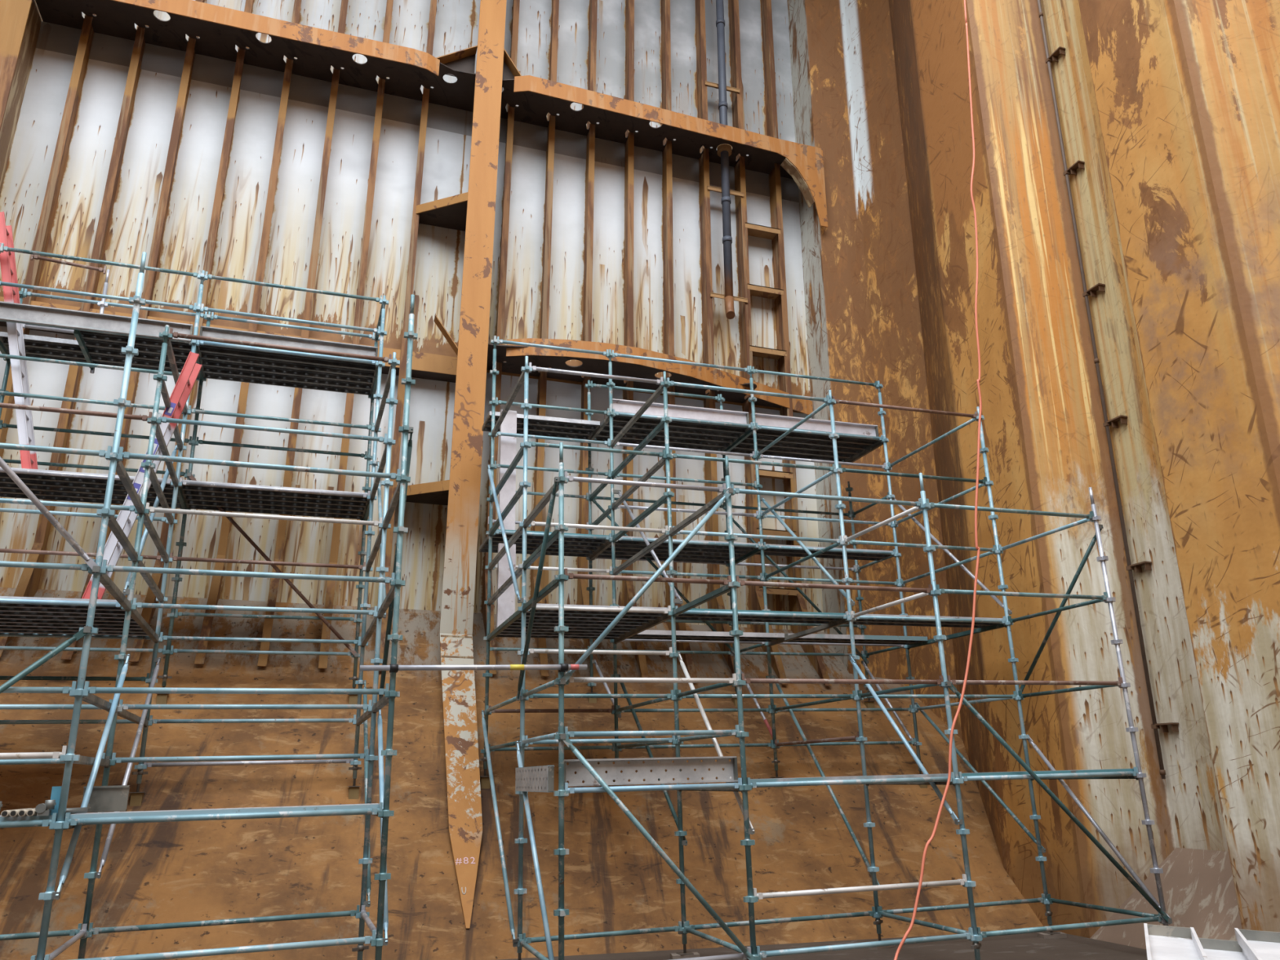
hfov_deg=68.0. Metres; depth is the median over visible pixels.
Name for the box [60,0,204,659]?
frame
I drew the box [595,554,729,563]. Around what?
plank
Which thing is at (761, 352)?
step
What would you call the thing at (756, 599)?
vertical stiffener
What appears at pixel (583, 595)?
frame
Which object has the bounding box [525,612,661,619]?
plank
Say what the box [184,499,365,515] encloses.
plank
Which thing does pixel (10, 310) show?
board
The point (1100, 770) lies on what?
tube
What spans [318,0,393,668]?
frame
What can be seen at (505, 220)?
frame
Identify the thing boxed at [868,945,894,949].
pad
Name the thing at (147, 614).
frame
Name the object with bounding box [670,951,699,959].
pad
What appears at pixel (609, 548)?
plank
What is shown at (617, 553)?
plank
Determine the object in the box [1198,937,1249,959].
plank
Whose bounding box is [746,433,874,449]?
plank
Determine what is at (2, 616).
plank
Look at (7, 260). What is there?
ladder
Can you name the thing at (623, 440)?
plank
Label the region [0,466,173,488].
plank
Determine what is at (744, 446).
plank
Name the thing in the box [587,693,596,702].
wedge
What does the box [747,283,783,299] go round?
step
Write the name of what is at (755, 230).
step
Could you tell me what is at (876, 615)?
plank
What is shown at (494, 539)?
plank
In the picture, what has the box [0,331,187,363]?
plank
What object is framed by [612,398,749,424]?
board
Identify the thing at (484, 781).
wedge
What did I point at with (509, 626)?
plank
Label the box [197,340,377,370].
plank
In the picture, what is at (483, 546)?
plank
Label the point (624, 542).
plank
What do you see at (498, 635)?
plank
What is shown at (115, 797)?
board
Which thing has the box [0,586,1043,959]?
wall
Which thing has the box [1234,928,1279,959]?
plank
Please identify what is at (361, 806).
tube
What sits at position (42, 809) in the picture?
coupler
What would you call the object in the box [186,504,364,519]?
plank
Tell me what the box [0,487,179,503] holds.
plank
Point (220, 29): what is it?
stringer
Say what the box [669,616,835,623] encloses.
plank
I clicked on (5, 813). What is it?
tube
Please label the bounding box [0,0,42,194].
column
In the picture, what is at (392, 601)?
scaffold
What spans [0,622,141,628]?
plank
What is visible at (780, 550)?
plank
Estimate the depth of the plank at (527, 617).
11.91 m
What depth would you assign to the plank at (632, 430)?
15.83 m
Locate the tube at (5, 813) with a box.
[0,808,29,817]
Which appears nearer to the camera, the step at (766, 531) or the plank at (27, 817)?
the plank at (27, 817)
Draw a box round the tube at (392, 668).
[360,663,587,672]
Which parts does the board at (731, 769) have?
plate, plate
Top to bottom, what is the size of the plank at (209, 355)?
0.063 m
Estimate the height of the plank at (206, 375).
0.063 m
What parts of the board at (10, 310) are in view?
plate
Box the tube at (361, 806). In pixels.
[70,804,382,818]
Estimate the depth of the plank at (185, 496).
13.31 m
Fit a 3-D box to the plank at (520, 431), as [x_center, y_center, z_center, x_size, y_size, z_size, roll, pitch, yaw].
[-1.673,-0.795,15.495,1.778,0.063,0.240,4,-18,-18]
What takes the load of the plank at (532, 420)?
on the scaffold at (974, 934)
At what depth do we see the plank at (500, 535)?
14.07 m
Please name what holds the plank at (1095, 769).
on the scaffold at (974, 934)
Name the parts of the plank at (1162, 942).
plate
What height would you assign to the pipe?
11.090 m
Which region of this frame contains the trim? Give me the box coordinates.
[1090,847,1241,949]
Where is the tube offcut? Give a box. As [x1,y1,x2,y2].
[65,807,88,813]
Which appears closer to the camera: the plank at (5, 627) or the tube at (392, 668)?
the tube at (392, 668)
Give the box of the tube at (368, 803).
[76,803,378,813]
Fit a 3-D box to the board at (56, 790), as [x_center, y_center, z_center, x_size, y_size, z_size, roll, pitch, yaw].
[-4.565,2.510,7.428,0.085,0.213,0.025,4,-18,-18]
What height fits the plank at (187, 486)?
0.063 m
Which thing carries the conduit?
attached to the wall at (1171, 108)
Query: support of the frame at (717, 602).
attached to the wall at (439, 258)
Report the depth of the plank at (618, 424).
15.60 m
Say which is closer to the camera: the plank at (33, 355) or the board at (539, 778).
the board at (539, 778)
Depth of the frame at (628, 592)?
18.67 m
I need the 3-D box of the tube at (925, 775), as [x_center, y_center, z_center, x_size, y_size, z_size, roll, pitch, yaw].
[2.126,3.084,9.763,2.385,0.063,0.240,4,-18,-18]
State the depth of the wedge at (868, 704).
16.05 m
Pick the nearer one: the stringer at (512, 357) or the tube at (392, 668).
the tube at (392, 668)
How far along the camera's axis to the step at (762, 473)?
18.20 m
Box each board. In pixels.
[0,301,193,342]
[50,786,62,815]
[82,785,129,812]
[199,325,377,356]
[515,764,554,792]
[564,755,737,786]
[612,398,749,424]
[751,413,879,436]
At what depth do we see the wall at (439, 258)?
17.30 m
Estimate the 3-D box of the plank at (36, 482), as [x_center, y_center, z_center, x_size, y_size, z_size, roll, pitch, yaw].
[-7.276,0.031,12.234,2.391,0.063,0.240,5,-18,-19]
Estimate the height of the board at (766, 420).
0.240 m
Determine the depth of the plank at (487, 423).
15.40 m
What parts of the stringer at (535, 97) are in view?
shelf plate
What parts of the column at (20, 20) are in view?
plate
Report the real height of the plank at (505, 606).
1.188 m
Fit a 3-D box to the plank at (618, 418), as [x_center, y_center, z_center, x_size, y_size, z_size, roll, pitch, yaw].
[0.659,-0.929,15.259,2.385,0.063,0.240,4,-18,-18]
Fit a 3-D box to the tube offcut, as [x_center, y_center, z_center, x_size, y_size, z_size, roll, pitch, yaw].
[-4.565,2.647,7.591,0.044,0.043,0.255,-17,-23,41]
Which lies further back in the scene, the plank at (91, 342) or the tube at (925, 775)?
the plank at (91, 342)
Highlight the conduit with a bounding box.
[1036,0,1178,778]
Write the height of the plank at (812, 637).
0.063 m
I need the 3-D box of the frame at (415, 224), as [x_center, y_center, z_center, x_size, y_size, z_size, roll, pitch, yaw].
[-4.027,-5.691,17.408,0.598,18.263,1.287,4,-18,-18]
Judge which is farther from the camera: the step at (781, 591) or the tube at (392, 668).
the step at (781, 591)
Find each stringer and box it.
[0,296,457,382]
[35,0,475,111]
[486,337,813,414]
[500,75,827,227]
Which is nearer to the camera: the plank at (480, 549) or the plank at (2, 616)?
the plank at (2, 616)
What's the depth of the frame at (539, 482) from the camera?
17.93 m
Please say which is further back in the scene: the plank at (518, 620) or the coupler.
the plank at (518, 620)
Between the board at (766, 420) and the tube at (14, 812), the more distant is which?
the board at (766, 420)
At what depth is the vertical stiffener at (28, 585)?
15.35 m
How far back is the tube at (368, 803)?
8.08 m
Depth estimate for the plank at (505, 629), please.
12.83 m
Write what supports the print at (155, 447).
attached to the ladder at (126, 519)
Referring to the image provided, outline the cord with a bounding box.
[893,0,982,959]
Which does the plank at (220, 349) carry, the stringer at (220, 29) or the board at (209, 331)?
the board at (209, 331)
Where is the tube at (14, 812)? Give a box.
[9,808,35,817]
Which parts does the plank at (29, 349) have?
plate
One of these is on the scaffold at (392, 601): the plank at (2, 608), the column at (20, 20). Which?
the plank at (2, 608)
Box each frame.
[0,13,96,457]
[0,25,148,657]
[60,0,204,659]
[128,0,253,662]
[194,0,301,664]
[257,0,348,666]
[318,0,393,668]
[379,0,436,665]
[482,0,519,675]
[530,0,559,676]
[577,0,599,677]
[622,0,648,677]
[661,0,696,678]
[695,0,733,673]
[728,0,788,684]
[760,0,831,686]
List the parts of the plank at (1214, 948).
plate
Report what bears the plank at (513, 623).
on the scaffold at (974, 934)
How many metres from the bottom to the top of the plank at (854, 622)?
0.063 m
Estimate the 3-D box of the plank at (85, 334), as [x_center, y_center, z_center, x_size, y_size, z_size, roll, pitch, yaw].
[-6.771,-1.909,12.774,1.408,0.063,0.240,5,-18,-19]
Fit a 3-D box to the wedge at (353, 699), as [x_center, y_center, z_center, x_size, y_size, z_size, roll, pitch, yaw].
[-4.058,3.114,13.434,0.120,0.149,0.110,4,-18,-18]
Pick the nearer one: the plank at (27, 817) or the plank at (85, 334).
the plank at (27, 817)
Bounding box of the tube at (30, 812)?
[26,808,36,816]
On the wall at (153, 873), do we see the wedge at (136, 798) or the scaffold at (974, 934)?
the wedge at (136, 798)
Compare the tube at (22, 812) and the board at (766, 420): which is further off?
the board at (766, 420)
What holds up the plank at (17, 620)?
on the scaffold at (392, 601)
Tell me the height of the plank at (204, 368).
0.063 m
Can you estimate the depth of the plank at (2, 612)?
9.97 m
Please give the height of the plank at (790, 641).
0.063 m
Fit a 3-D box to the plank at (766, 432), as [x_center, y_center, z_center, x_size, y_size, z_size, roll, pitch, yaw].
[2.975,-0.756,16.003,2.389,0.063,0.240,4,-18,-18]
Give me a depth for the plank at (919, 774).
9.96 m
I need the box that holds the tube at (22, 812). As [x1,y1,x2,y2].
[17,808,32,816]
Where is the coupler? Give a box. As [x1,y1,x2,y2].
[35,800,56,816]
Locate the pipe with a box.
[704,0,747,319]
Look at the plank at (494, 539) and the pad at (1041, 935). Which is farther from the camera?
the plank at (494, 539)
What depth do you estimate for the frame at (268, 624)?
16.26 m
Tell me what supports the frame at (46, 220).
attached to the wall at (439, 258)
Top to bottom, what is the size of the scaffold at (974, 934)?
8.462 m
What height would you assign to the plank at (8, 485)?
0.063 m
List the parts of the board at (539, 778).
plate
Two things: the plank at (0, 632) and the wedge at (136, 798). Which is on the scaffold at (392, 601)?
the plank at (0, 632)
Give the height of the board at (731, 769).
0.240 m
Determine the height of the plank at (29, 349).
0.063 m
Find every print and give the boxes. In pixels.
[142,443,157,470]
[168,407,173,413]
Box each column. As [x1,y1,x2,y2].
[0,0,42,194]
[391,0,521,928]
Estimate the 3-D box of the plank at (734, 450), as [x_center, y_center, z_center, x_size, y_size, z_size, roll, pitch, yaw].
[2.669,-0.472,16.890,2.389,0.063,0.240,4,-18,-18]
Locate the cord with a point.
(977, 548)
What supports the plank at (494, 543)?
on the scaffold at (974, 934)
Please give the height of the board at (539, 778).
0.240 m
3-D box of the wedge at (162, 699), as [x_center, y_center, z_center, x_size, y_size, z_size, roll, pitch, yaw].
[-6.356,2.924,12.628,0.120,0.149,0.110,4,-18,-18]
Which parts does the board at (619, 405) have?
plate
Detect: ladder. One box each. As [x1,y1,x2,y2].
[0,211,38,469]
[81,351,202,599]
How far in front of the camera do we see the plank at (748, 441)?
16.53 m
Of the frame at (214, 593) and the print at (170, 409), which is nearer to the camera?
the print at (170, 409)
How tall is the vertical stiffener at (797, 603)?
18.263 m
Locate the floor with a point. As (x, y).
(1026, 946)
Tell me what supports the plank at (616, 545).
on the scaffold at (974, 934)
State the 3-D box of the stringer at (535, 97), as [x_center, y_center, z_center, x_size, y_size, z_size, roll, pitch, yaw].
[0.367,-6.298,19.103,7.099,2.072,1.305,4,-18,-18]
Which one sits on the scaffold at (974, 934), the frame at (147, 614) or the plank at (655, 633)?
the plank at (655, 633)
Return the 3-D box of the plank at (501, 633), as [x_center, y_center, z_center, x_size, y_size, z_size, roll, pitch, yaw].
[-1.092,2.086,13.018,1.778,0.063,0.240,4,-18,-18]
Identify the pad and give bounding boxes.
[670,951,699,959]
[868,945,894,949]
[1036,931,1066,938]
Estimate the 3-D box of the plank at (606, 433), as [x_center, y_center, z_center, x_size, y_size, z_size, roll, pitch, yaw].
[0.429,-0.716,15.924,2.385,0.063,0.240,4,-18,-18]
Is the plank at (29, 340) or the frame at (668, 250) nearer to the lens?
the plank at (29, 340)
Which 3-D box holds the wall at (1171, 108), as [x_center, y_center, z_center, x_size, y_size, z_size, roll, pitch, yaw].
[8.767,-7.143,6.420,1.931,22.228,30.000,4,-18,-18]
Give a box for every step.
[745,222,780,239]
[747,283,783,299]
[750,345,786,359]
[754,468,793,479]
[756,528,795,536]
[759,586,799,595]
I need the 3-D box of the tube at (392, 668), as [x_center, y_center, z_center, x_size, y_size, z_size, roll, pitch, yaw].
[-1.498,1.725,8.707,2.064,0.092,0.156,4,-18,-18]
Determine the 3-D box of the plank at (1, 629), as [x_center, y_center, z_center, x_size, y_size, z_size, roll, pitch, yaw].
[-6.961,1.713,10.935,2.391,0.063,0.240,5,-18,-19]
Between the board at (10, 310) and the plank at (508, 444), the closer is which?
the board at (10, 310)
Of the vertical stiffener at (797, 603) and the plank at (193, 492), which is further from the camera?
the vertical stiffener at (797, 603)
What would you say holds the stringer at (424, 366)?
attached to the wall at (439, 258)
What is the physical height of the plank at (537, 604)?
0.063 m
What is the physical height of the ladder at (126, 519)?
3.114 m
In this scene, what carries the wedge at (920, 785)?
on the wall at (153, 873)
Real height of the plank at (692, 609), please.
0.063 m
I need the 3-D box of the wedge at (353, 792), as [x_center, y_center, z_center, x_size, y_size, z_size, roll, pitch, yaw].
[-3.598,3.933,11.927,0.120,0.149,0.110,4,-18,-18]
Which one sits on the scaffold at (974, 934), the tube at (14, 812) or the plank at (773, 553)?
the plank at (773, 553)
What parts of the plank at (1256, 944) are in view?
plate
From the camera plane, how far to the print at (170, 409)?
11.00 m
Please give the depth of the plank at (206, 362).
13.89 m
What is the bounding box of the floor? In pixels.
[497,930,1147,959]
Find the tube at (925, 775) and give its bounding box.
[735,773,948,782]
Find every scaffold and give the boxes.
[0,242,417,959]
[480,335,1172,959]
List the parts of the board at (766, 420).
plate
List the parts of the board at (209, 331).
plate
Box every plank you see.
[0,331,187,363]
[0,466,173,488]
[0,476,173,493]
[0,482,177,498]
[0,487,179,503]
[0,492,181,508]
[0,595,121,609]
[0,606,125,613]
[0,610,132,617]
[0,614,135,622]
[0,618,138,625]
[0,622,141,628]
[0,625,144,631]
[0,628,146,635]
[0,631,150,638]
[0,815,57,821]
[2,343,184,368]
[7,351,198,377]
[77,329,191,350]
[82,337,191,356]
[180,480,368,502]
[181,488,368,506]
[182,494,367,511]
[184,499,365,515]
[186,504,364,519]
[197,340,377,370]
[198,351,376,377]
[200,358,375,383]
[201,364,373,389]
[202,371,372,395]
[478,544,592,556]
[480,541,596,553]
[481,423,591,439]
[484,417,595,435]
[484,537,600,550]
[486,535,605,546]
[487,411,599,430]
[492,528,608,542]
[493,630,618,639]
[496,542,515,627]
[497,408,516,529]
[498,625,629,634]
[498,631,623,636]
[506,625,635,631]
[509,616,647,625]
[510,622,642,628]
[515,611,654,622]
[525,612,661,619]
[526,603,667,616]
[594,435,727,451]
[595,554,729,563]
[597,431,733,447]
[600,551,739,560]
[601,425,739,442]
[604,546,745,557]
[605,420,745,437]
[609,543,751,554]
[613,411,750,432]
[614,536,758,551]
[626,636,774,641]
[631,630,784,639]
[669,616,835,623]
[677,608,845,621]
[725,773,924,782]
[728,447,852,462]
[734,443,858,457]
[740,438,866,453]
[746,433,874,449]
[752,425,880,444]
[755,551,885,560]
[764,543,893,557]
[784,633,927,642]
[784,640,918,644]
[844,621,991,627]
[855,613,1003,625]
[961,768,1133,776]
[977,768,1099,773]
[1143,923,1208,959]
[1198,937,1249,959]
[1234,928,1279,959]
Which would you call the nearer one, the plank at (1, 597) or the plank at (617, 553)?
the plank at (1, 597)
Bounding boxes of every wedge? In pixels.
[129,792,143,806]
[155,693,168,704]
[348,694,357,704]
[348,786,359,799]
[480,777,489,788]
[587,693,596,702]
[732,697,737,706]
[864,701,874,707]
[918,784,927,787]
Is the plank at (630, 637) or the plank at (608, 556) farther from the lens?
the plank at (608, 556)
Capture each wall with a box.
[0,0,824,631]
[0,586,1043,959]
[786,0,1279,937]

